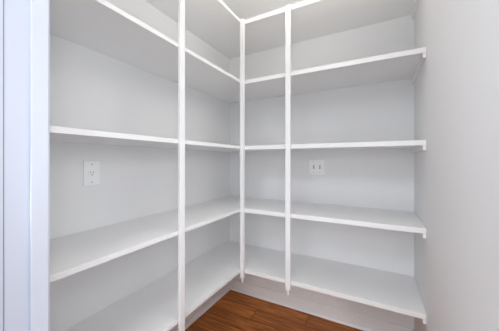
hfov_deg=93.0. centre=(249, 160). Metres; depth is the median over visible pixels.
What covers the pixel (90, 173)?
electrical outlet plate
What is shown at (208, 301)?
baseboard
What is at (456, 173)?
wall
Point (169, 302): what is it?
pantry shelving
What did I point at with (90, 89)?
wall
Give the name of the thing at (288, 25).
pantry shelving
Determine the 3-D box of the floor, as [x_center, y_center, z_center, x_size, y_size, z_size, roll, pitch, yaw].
[-0.309,1.223,0.471,1.652,0.100,3.387,0,0,28]
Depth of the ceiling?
1.93 m
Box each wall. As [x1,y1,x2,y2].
[50,0,229,330]
[230,0,413,328]
[414,0,498,330]
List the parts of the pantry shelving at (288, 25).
post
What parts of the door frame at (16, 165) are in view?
door jamb kerf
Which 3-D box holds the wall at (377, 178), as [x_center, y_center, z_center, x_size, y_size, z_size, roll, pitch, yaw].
[0.466,-0.047,1.909,1.412,2.440,0.120,0,0,28]
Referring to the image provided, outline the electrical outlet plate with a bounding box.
[83,161,98,185]
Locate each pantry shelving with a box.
[50,0,245,330]
[246,0,425,323]
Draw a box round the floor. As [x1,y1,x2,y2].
[185,290,362,330]
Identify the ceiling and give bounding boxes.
[222,0,300,18]
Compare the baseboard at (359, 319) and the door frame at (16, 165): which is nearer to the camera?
the door frame at (16, 165)
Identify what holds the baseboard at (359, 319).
attached to the wall at (377, 178)
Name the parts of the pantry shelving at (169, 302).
post, post corner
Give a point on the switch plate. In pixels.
(316, 166)
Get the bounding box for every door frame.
[0,0,49,330]
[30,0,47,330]
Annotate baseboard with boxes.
[170,281,230,330]
[231,279,409,330]
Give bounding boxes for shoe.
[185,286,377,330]
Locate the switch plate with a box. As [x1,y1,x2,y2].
[309,159,324,174]

